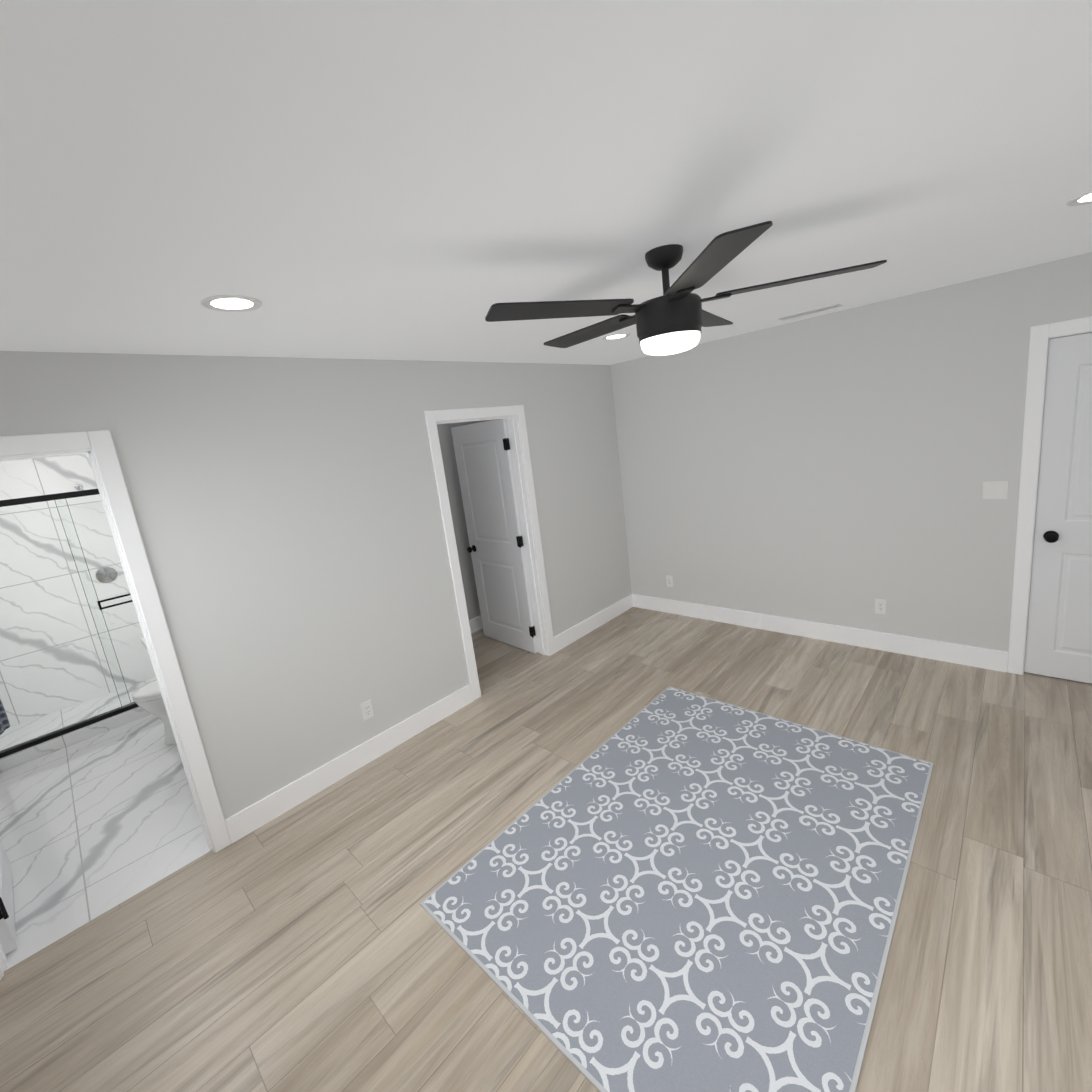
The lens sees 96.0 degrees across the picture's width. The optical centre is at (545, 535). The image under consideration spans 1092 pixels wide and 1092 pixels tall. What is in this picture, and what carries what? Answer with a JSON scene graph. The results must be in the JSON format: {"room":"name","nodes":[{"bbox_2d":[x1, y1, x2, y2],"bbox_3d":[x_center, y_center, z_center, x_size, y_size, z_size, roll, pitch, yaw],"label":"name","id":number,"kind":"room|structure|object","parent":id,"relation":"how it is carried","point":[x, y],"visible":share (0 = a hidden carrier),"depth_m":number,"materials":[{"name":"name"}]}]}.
{"room":"empty bedroom","nodes":[
{"label":"empty bedroom","id":0,"kind":"room"},
{"bbox_2d":[0,454,155,727],"bbox_3d":[-4.249,0.272,4.537,0.120,2.440,1.670,4,16,44],"label":"wall","id":1,"kind":"structure","parent":0,"point":[22,478],"depth_m":4.37,"materials":[{"name":"stone"}]},
{"bbox_2d":[75,484,116,582],"bbox_3d":[-4.016,-0.005,4.383,0.398,0.933,0.200,4,16,44],"label":"shower head","id":2,"kind":"object","parent":1,"relation":"attached to","point":[110,577],"visible":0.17,"depth_m":4.57},
{"bbox_2d":[0,677,211,970],"bbox_3d":[-2.973,1.580,3.632,3.340,0.060,1.790,4,16,44],"label":"floor","id":3,"kind":"structure","parent":0,"point":[93,827],"depth_m":2.86,"materials":[{"name":"stone"}]},
{"bbox_2d":[0,489,154,771],"bbox_3d":[-3.546,0.600,3.878,0.137,1.890,1.536,4,16,44],"label":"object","id":4,"kind":"object","parent":3,"relation":"on","point":[32,749],"visible":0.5,"depth_m":3.76,"materials":[{"name":"glass"}]},
{"bbox_2d":[141,637,146,648],"bbox_3d":[-2.019,0.965,3.137,1.040,1.098,0.648,4,16,44],"label":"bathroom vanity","id":5,"kind":"object","parent":3,"relation":"on","point":[143,641],"depth_m":3.15,"materials":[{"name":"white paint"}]},
{"bbox_2d":[132,679,175,744],"bbox_3d":[-2.651,1.074,3.715,0.420,0.812,0.741,4,16,44],"label":"toilet","id":6,"kind":"object","parent":3,"relation":"on","point":[147,697],"visible":0.23,"depth_m":3.48,"materials":[{"name":"white ceramic"}]},
{"bbox_2d":[0,351,631,818],"bbox_3d":[-0.874,0.087,3.345,0.120,2.440,4.690,4,16,44],"label":"wall","id":7,"kind":"structure","parent":0,"point":[288,517],"depth_m":2.78,"materials":[{"name":"white paint"}]},
{"bbox_2d":[0,839,16,954],"bbox_3d":[-2.681,0.770,2.119,0.750,2.028,0.176,4,16,44],"label":"bathroom door","id":8,"kind":"structure","parent":7,"relation":"in","point":[8,941],"depth_m":2.19,"materials":[{"name":"white paint"}]},
{"bbox_2d":[0,430,231,979],"bbox_3d":[-2.121,0.668,2.082,0.154,2.118,0.896,4,16,44],"label":"door frame","id":9,"kind":"structure","parent":7,"relation":"attached to","point":[98,448],"depth_m":2.25,"materials":[{"name":"white paint"}]},
{"bbox_2d":[360,699,373,720],"bbox_3d":[-1.116,1.089,3.070,0.008,0.115,0.070,4,16,44],"label":"electrical outlet","id":10,"kind":"object","parent":7,"relation":"attached to","point":[367,710],"visible":1,"depth_m":3.07,"materials":[{"name":"white plastic"}]},
{"bbox_2d":[225,594,632,842],"bbox_3d":[-0.366,1.102,3.851,0.014,0.140,3.757,4,16,44],"label":"baseboard","id":11,"kind":"structure","parent":7,"relation":"attached to","point":[258,814],"depth_m":3.06,"materials":[{"name":"white paint"}]},
{"bbox_2d":[424,405,554,699],"bbox_3d":[-0.412,0.095,3.829,0.154,2.118,0.916,4,16,44],"label":"door frame","id":12,"kind":"structure","parent":7,"relation":"attached to","point":[514,416],"depth_m":3.89,"materials":[{"name":"white paint"}]},
{"bbox_2d":[451,419,537,652],"bbox_3d":[-0.452,0.019,4.412,0.769,2.028,0.176,4,16,44],"label":"hall door","id":13,"kind":"structure","parent":7,"relation":"in","point":[495,549],"depth_m":4.35,"materials":[{"name":"white paint"}]},
{"bbox_2d":[437,419,495,619],"bbox_3d":[-1.086,-0.157,4.671,0.120,2.440,3.020,4,16,44],"label":"wall","id":14,"kind":"structure","parent":0,"point":[457,508],"depth_m":4.82,"materials":[{"name":"white paint"}]},
{"bbox_2d":[469,615,482,632],"bbox_3d":[-0.894,0.965,4.852,0.017,0.140,3.020,4,16,44],"label":"baseboard","id":15,"kind":"structure","parent":14,"relation":"attached to","point":[475,623],"depth_m":5.01,"materials":[{"name":"white paint"}]},
{"bbox_2d":[0,607,1091,1091],"bbox_3d":[0.450,1.382,2.475,5.520,0.060,4.930,4,16,44],"label":"floor","id":16,"kind":"structure","parent":0,"point":[310,945],"depth_m":2.00,"materials":[{"name":"brown wood"}]},
{"bbox_2d":[420,686,933,1091],"bbox_3d":[0.714,1.352,2.278,1.494,0.010,2.074,4,16,44],"label":"rug","id":17,"kind":"object","parent":16,"relation":"on","point":[670,889],"visible":1,"depth_m":1.95,"materials":[{"name":"grey fabric"}]},
{"bbox_2d":[0,0,1091,364],"bbox_3d":[-0.645,-1.122,2.724,7.690,0.100,4.930,4,16,44],"label":"ceiling","id":18,"kind":"structure","parent":0,"point":[426,180],"depth_m":1.07,"materials":[{"name":"white paint"}]},
{"bbox_2d":[201,295,261,311],"bbox_3d":[-1.084,-0.802,1.700,0.184,0.006,0.184,4,16,44],"label":"recessed light","id":19,"kind":"object","parent":18,"relation":"in","point":[234,303],"visible":0.94,"depth_m":1.69,"materials":[{"name":"white plastic"}]},
{"bbox_2d":[602,333,629,339],"bbox_3d":[0.462,-1.312,3.238,0.184,0.006,0.184,4,16,44],"label":"recessed light","id":20,"kind":"object","parent":18,"relation":"in","point":[615,336],"visible":1,"depth_m":3.23,"materials":[{"name":"white plastic"}]},
{"bbox_2d":[485,221,886,355],"bbox_3d":[0.436,-0.842,1.801,1.279,0.343,1.279,4,16,44],"label":"ceiling fan","id":21,"kind":"object","parent":18,"relation":"hanging from","point":[674,318],"visible":1,"depth_m":1.67,"materials":[{"name":"black"}]},
{"bbox_2d":[777,303,842,319],"bbox_3d":[1.732,-1.472,3.236,0.360,0.008,0.120,4,16,44],"label":"ceiling vent","id":22,"kind":"object","parent":18,"relation":"in","point":[816,310],"visible":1,"depth_m":3.22,"materials":[{"name":"white plastic"}]},
{"bbox_2d":[1066,190,1091,205],"bbox_3d":[1.932,-1.185,1.698,0.184,0.006,0.184,4,16,44],"label":"recessed light","id":23,"kind":"object","parent":18,"relation":"in","point":[1085,198],"visible":0.96,"depth_m":1.74,"materials":[{"name":"white plastic"}]},
{"bbox_2d":[610,252,1091,651],"bbox_3d":[1.933,-0.383,3.900,5.520,2.440,0.120,4,16,44],"label":"wall","id":24,"kind":"structure","parent":0,"point":[838,468],"depth_m":3.53,"materials":[{"name":"white paint"}]},
{"bbox_2d":[666,575,672,586],"bbox_3d":[1.205,0.443,4.792,0.070,0.115,0.008,4,16,44],"label":"electrical outlet","id":25,"kind":"object","parent":24,"relation":"attached to","point":[669,580],"visible":1,"depth_m":4.79,"materials":[{"name":"white plastic"}]},
{"bbox_2d":[632,594,1007,671],"bbox_3d":[2.424,0.777,3.704,4.186,0.140,0.014,4,16,44],"label":"baseboard","id":26,"kind":"structure","parent":24,"relation":"attached to","point":[986,658],"depth_m":3.81,"materials":[{"name":"white paint"}]},
{"bbox_2d":[875,598,885,614],"bbox_3d":[2.449,0.518,3.599,0.070,0.115,0.008,4,16,44],"label":"electrical outlet","id":27,"kind":"object","parent":24,"relation":"attached to","point":[880,606],"visible":1,"depth_m":3.60,"materials":[{"name":"white plastic"}]},
{"bbox_2d":[982,481,1008,499],"bbox_3d":[2.765,-0.279,3.025,0.116,0.115,0.013,4,16,44],"label":"light switch","id":28,"kind":"object","parent":24,"relation":"attached to","point":[995,490],"visible":1,"depth_m":3.02,"materials":[{"name":"white plastic"}]},
{"bbox_2d":[1007,316,1091,674],"bbox_3d":[3.236,-0.137,2.695,0.936,2.118,0.137,4,16,44],"label":"door frame","id":29,"kind":"structure","parent":24,"relation":"attached to","point":[1041,336],"depth_m":2.90,"materials":[{"name":"white paint"}]},
{"bbox_2d":[1024,333,1091,683],"bbox_3d":[3.237,-0.098,2.688,0.791,2.028,0.175,4,16,44],"label":"closet door","id":30,"kind":"structure","parent":24,"relation":"in","point":[1059,637],"depth_m":2.87,"materials":[{"name":"white paint"}]},
{"bbox_2d":[1024,346,1048,665],"bbox_3d":[3.286,-0.317,2.735,1.380,2.440,0.030,4,16,44],"label":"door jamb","id":31,"kind":"structure","parent":0,"point":[1036,504],"depth_m":3.01,"materials":[{"name":"white paint"}]},
{"bbox_3d":[-2.125,0.662,1.302,7.690,2.440,0.120,4,16,44],"label":"wall","id":32,"kind":"structure","parent":0,"visible":0},
{"bbox_3d":[-3.641,0.542,2.838,3.130,2.440,0.010,4,16,44],"label":"lining","id":33,"kind":"object","parent":32,"relation":"attached to","visible":0},
{"bbox_2d":[0,699,9,734],"bbox_3d":[-3.910,0.875,3.331,0.254,1.002,0.157,4,16,44],"label":"hanging towel","id":34,"kind":"object","parent":33,"relation":"hanging from","point":[4,723],"visible":1,"depth_m":3.42,"materials":[{"name":"fabric"}]}
]}

